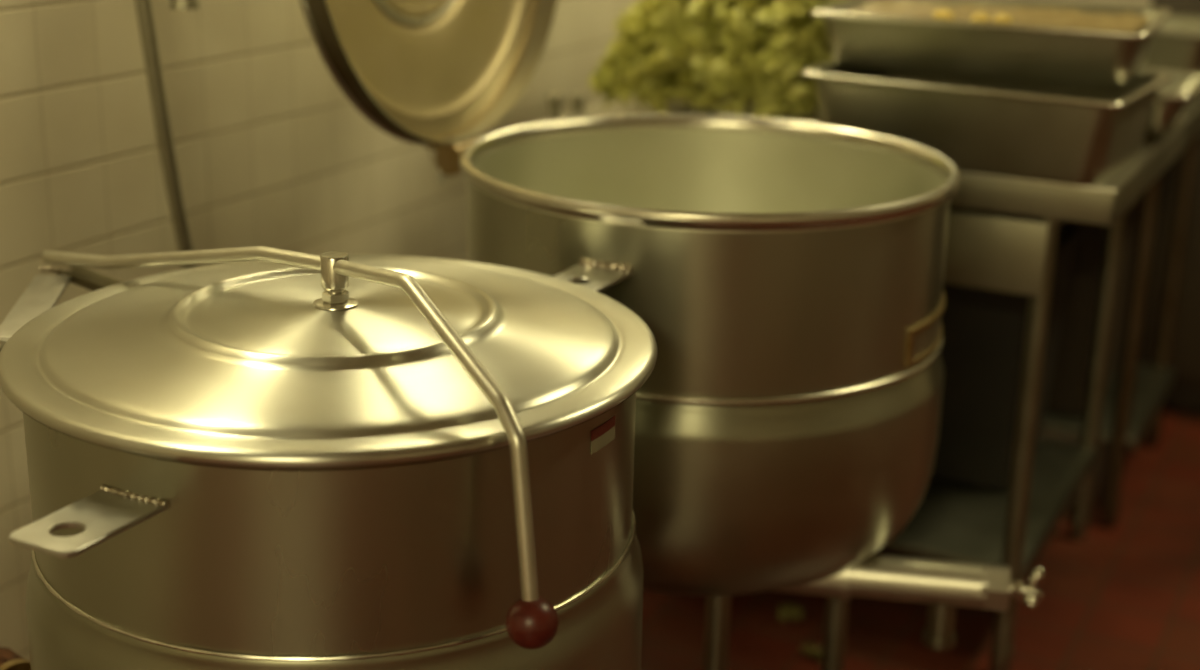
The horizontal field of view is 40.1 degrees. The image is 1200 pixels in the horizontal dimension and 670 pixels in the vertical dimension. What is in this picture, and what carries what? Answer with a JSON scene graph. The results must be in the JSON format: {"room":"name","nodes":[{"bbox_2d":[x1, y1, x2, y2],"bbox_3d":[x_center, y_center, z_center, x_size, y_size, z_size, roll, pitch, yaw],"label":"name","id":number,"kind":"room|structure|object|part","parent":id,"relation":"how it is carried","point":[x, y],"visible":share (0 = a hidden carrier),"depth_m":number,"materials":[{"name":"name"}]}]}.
{"room":"commercial kitchen","nodes":[
{"label":"commercial kitchen","id":0,"kind":"room"},
{"bbox_2d":[0,0,637,660],"bbox_3d":[-1.080,-0.524,1.885,0.100,2.850,8.900,10,20,25],"label":"wall","id":1,"kind":"structure","parent":0,"point":[269,149],"depth_m":2.69,"materials":[{"name":"beige tile"}]},
{"bbox_2d":[135,0,196,268],"bbox_3d":[-0.676,-0.233,2.618,0.034,1.632,0.228,12,21,31],"label":"pipe","id":2,"kind":"object","parent":1,"relation":"attached to","point":[143,7],"visible":0.46,"depth_m":2.56,"materials":[{"name":"metal"}]},
{"bbox_2d":[170,0,199,9],"bbox_3d":[-0.647,-0.625,2.487,0.123,0.258,0.098,10,20,25],"label":"tap","id":3,"kind":"object","parent":1,"relation":"attached to","point":[174,4],"visible":1,"depth_m":2.47,"materials":[{"name":"metal"}]},
{"bbox_2d":[641,408,1199,669],"bbox_3d":[1.335,1.313,1.154,5.800,0.100,9.300,10,20,25],"label":"floor","id":4,"kind":"structure","parent":0,"point":[1126,596],"depth_m":3.32,"materials":[{"name":"red tile"}]},
{"bbox_2d":[0,246,656,669],"bbox_3d":[-0.377,0.405,1.960,0.867,1.066,0.788,-2,18,-9],"label":"kettle","id":5,"kind":"object","parent":4,"relation":"on","point":[263,458],"visible":1,"depth_m":1.63,"materials":[{"name":"metal"}]},
{"bbox_3d":[-0.691,-0.019,2.007,0.046,0.043,0.250,-1,18,-6],"label":"hinge plate","id":6,"kind":"part","parent":5,"relation":"part of","materials":[{"name":"metal"}]},
{"bbox_3d":[-0.366,0.019,1.869,0.941,0.275,0.088,18,24,42],"label":"lid handle","id":7,"kind":"part","parent":5,"relation":"part of","materials":[{"name":"metal"}]},
{"bbox_3d":[-0.295,-0.010,1.841,0.720,0.051,0.720,10,20,25],"label":"lid","id":8,"kind":"part","parent":5,"relation":"part of","materials":[{"name":"metal"}]},
{"bbox_3d":[-0.294,-0.070,1.822,0.031,0.039,0.031,10,20,25],"label":"knob stem","id":9,"kind":"part","parent":5,"relation":"part of","materials":[{"name":"metal"}]},
{"bbox_2d":[312,297,358,310],"bbox_3d":[-0.295,-0.036,1.833,0.051,0.004,0.051,10,20,25],"label":"washer","id":10,"kind":"object","parent":5,"relation":"in","point":[318,303],"depth_m":1.82,"materials":[{"name":"metal"}]},
{"bbox_2d":[299,0,1043,669],"bbox_3d":[0.093,-0.163,2.530,1.187,1.824,0.841,17,24,41],"label":"kettle","id":11,"kind":"object","parent":4,"relation":"on","point":[786,277],"visible":0.86,"depth_m":2.32,"materials":[{"name":"metal"}]},
{"bbox_3d":[-0.274,-0.695,2.668,0.084,0.770,0.770,6,8,27],"label":"lid","id":12,"kind":"part","parent":11,"relation":"part of","materials":[{"name":"metal"}]},
{"bbox_3d":[-0.299,-0.667,2.615,0.280,0.889,0.145,11,20,28],"label":"lid handle","id":13,"kind":"part","parent":11,"relation":"part of","materials":[{"name":"metal"}]},
{"bbox_3d":[0.172,0.557,2.492,0.038,0.420,0.038,10,20,25],"label":"leg","id":14,"kind":"part","parent":11,"relation":"part of","materials":[{"name":"metal"}]},
{"bbox_3d":[0.395,0.478,2.755,0.038,0.420,0.038,10,20,25],"label":"leg","id":15,"kind":"part","parent":11,"relation":"part of","materials":[{"name":"metal"}]},
{"bbox_3d":[0.486,-0.014,2.444,0.046,0.053,0.254,10,20,25],"label":"name plate","id":16,"kind":"part","parent":11,"relation":"part of","materials":[{"name":"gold metal"}]},
{"bbox_3d":[0.491,-0.013,2.443,0.021,0.041,0.236,8,19,19],"label":"plate","id":17,"kind":"part","parent":11,"relation":"part of","materials":[{"name":"metal"}]},
{"bbox_2d":[922,603,956,649],"bbox_3d":[0.516,0.419,2.484,0.050,0.100,0.050,10,20,25],"label":"outlet","id":18,"kind":"object","parent":11,"relation":"attached to","point":[938,634],"depth_m":2.47,"materials":[{"name":"metal"}]},
{"bbox_3d":[0.625,0.379,2.445,0.043,0.029,0.029,5,18,12],"label":"valve stem","id":19,"kind":"part","parent":11,"relation":"part of","materials":[{"name":"metal"}]},
{"bbox_3d":[0.643,0.376,2.438,0.021,0.060,0.062,10,20,25],"label":"wing handle","id":20,"kind":"part","parent":11,"relation":"part of","materials":[{"name":"metal"}]},
{"bbox_2d":[778,603,803,621],"bbox_3d":[0.380,0.552,3.268,0.049,0.029,0.052,10,20,25],"label":"scrap","id":21,"kind":"object","parent":4,"relation":"on","point":[792,611],"visible":1,"depth_m":3.26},
{"bbox_2d":[800,642,822,661],"bbox_3d":[0.410,0.600,3.123,0.049,0.027,0.053,-13,23,-39],"label":"scrap","id":22,"kind":"object","parent":4,"relation":"on","point":[811,650],"visible":0.81,"depth_m":3.12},
{"bbox_2d":[537,96,1188,669],"bbox_3d":[0.531,0.027,3.412,1.093,0.950,0.788,10,20,25],"label":"prep table","id":23,"kind":"object","parent":4,"relation":"on","point":[1011,527],"visible":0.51,"depth_m":3.02,"materials":[{"name":"metal"}]},
{"bbox_2d":[548,94,562,118],"bbox_3d":[-0.087,-0.444,3.199,0.029,0.045,0.029,10,20,25],"label":"pipe stub","id":24,"kind":"object","parent":23,"relation":"on","point":[555,101],"visible":1,"depth_m":3.19,"materials":[{"name":"metal"}]},
{"bbox_2d":[571,94,584,113],"bbox_3d":[-0.044,-0.459,3.265,0.029,0.035,0.029,10,20,25],"label":"pipe stub","id":25,"kind":"object","parent":23,"relation":"on","point":[577,100],"visible":1,"depth_m":3.26,"materials":[{"name":"metal"}]},
{"bbox_2d":[588,0,839,117],"bbox_3d":[0.332,-0.676,3.372,0.484,0.383,0.684,10,20,25],"label":"leafy greens","id":26,"kind":"object","parent":23,"relation":"on","point":[702,53],"visible":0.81,"depth_m":3.13,"materials":[{"name":"green plant"}]},
{"bbox_2d":[800,61,1172,185],"bbox_3d":[0.684,-0.393,2.926,0.560,0.150,0.400,11,20,28],"label":"roasting pan","id":27,"kind":"object","parent":23,"relation":"on","point":[1061,134],"visible":0.73,"depth_m":2.77,"materials":[{"name":"metal"}]},
{"bbox_2d":[810,0,1171,87],"bbox_3d":[0.708,-0.536,2.963,0.570,0.100,0.430,9,19,22],"label":"roasting pan","id":28,"kind":"object","parent":27,"relation":"on","point":[984,50],"visible":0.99,"depth_m":2.80,"materials":[{"name":"metal"}]},
{"bbox_2d":[845,0,1150,31],"bbox_3d":[0.708,-0.557,2.956,0.500,0.041,0.360,9,19,22],"label":"food","id":29,"kind":"object","parent":28,"relation":"in","point":[1032,16],"visible":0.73,"depth_m":2.98,"materials":[{"name":"beige food"}]},
{"bbox_2d":[933,9,953,19],"bbox_3d":[0.591,-0.548,2.831,0.037,0.024,0.038,10,20,25],"label":"chunk","id":30,"kind":"object","parent":29,"relation":"on","point":[943,14],"visible":0.7,"depth_m":2.82,"materials":[{"name":"yellow food"}]},
{"bbox_2d":[971,12,989,22],"bbox_3d":[0.648,-0.539,2.803,0.030,0.022,0.033,10,20,25],"label":"chunk","id":31,"kind":"object","parent":29,"relation":"on","point":[978,17],"visible":0.73,"depth_m":2.79,"materials":[{"name":"yellow food"}]},
{"bbox_2d":[993,14,1011,23],"bbox_3d":[0.685,-0.536,2.802,0.030,0.020,0.030,0,18,-4],"label":"chunk","id":32,"kind":"object","parent":29,"relation":"on","point":[1000,18],"visible":0.82,"depth_m":2.79,"materials":[{"name":"yellow food"}]},
{"bbox_3d":[0.566,-0.167,2.922,0.454,0.130,0.040,10,20,25],"label":"apron panel","id":33,"kind":"part","parent":23,"relation":"part of","materials":[{"name":"metal"}]},
{"bbox_2d":[930,224,1079,490],"bbox_3d":[0.575,-0.008,3.541,0.790,0.498,0.360,10,20,25],"label":"storage bin","id":34,"kind":"object","parent":23,"relation":"on","point":[984,330],"visible":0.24,"depth_m":3.30,"materials":[{"name":"black plastic"}]},
{"bbox_3d":[0.580,-0.232,3.470,0.790,0.028,0.360,10,20,25],"label":"lid","id":35,"kind":"part","parent":34,"relation":"part of","materials":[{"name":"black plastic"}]},
{"bbox_3d":[0.759,0.182,2.937,0.036,0.850,0.036,10,20,25],"label":"leg","id":36,"kind":"part","parent":23,"relation":"part of","materials":[{"name":"metal"}]},
{"bbox_3d":[0.880,-0.252,3.141,0.030,0.060,0.668,10,20,25],"label":"rail","id":37,"kind":"part","parent":23,"relation":"part of","materials":[{"name":"metal"}]},
{"bbox_3d":[1.076,0.002,3.531,0.036,0.850,0.036,10,20,25],"label":"leg","id":38,"kind":"part","parent":23,"relation":"part of","materials":[{"name":"metal"}]},
{"bbox_2d":[1139,67,1199,136],"bbox_3d":[1.001,-0.464,3.257,0.360,0.100,0.330,10,20,25],"label":"pan","id":39,"kind":"object","parent":23,"relation":"on","point":[1171,98],"visible":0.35,"depth_m":3.13,"materials":[{"name":"metal"}]},
{"bbox_2d":[1042,93,1199,528],"bbox_3d":[0.885,-0.176,4.076,1.093,0.950,0.760,10,20,25],"label":"prep table","id":40,"kind":"object","parent":4,"relation":"on","point":[1133,400],"visible":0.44,"depth_m":3.73,"materials":[{"name":"metal"}]},
{"bbox_2d":[950,197,1139,415],"bbox_3d":[0.873,-0.199,4.034,0.840,0.578,0.490,10,20,25],"label":"storage bin","id":41,"kind":"object","parent":40,"relation":"on","point":[1067,390],"visible":0.08,"depth_m":3.74,"materials":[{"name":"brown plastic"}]},
{"bbox_3d":[1.166,-0.018,3.598,0.036,0.850,0.036,10,20,25],"label":"leg","id":42,"kind":"part","parent":40,"relation":"part of","materials":[{"name":"metal"}]},
{"bbox_2d":[1142,14,1199,96],"bbox_3d":[1.172,-0.655,3.788,0.500,0.150,0.360,10,20,25],"label":"pan","id":43,"kind":"object","parent":40,"relation":"on","point":[1176,43],"visible":0.02,"depth_m":3.58,"materials":[{"name":"metal"}]},
{"bbox_3d":[1.425,-0.166,4.084,0.036,0.850,0.036,10,20,25],"label":"leg","id":44,"kind":"part","parent":40,"relation":"part of","materials":[{"name":"metal"}]},
{"bbox_2d":[1137,0,1199,413],"bbox_3d":[2.091,-0.403,4.436,1.150,1.220,0.951,10,20,25],"label":"cabinet","id":45,"kind":"object","parent":4,"relation":"on","point":[1183,395],"visible":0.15,"depth_m":4.32,"materials":[{"name":"metal"}]},
{"bbox_2d":[1040,0,1150,6],"bbox_3d":[3.416,-1.261,4.541,5.400,2.850,0.100,10,20,25],"label":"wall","id":46,"kind":"structure","parent":0,"point":[1137,3],"depth_m":5.44,"materials":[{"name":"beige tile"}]}
]}

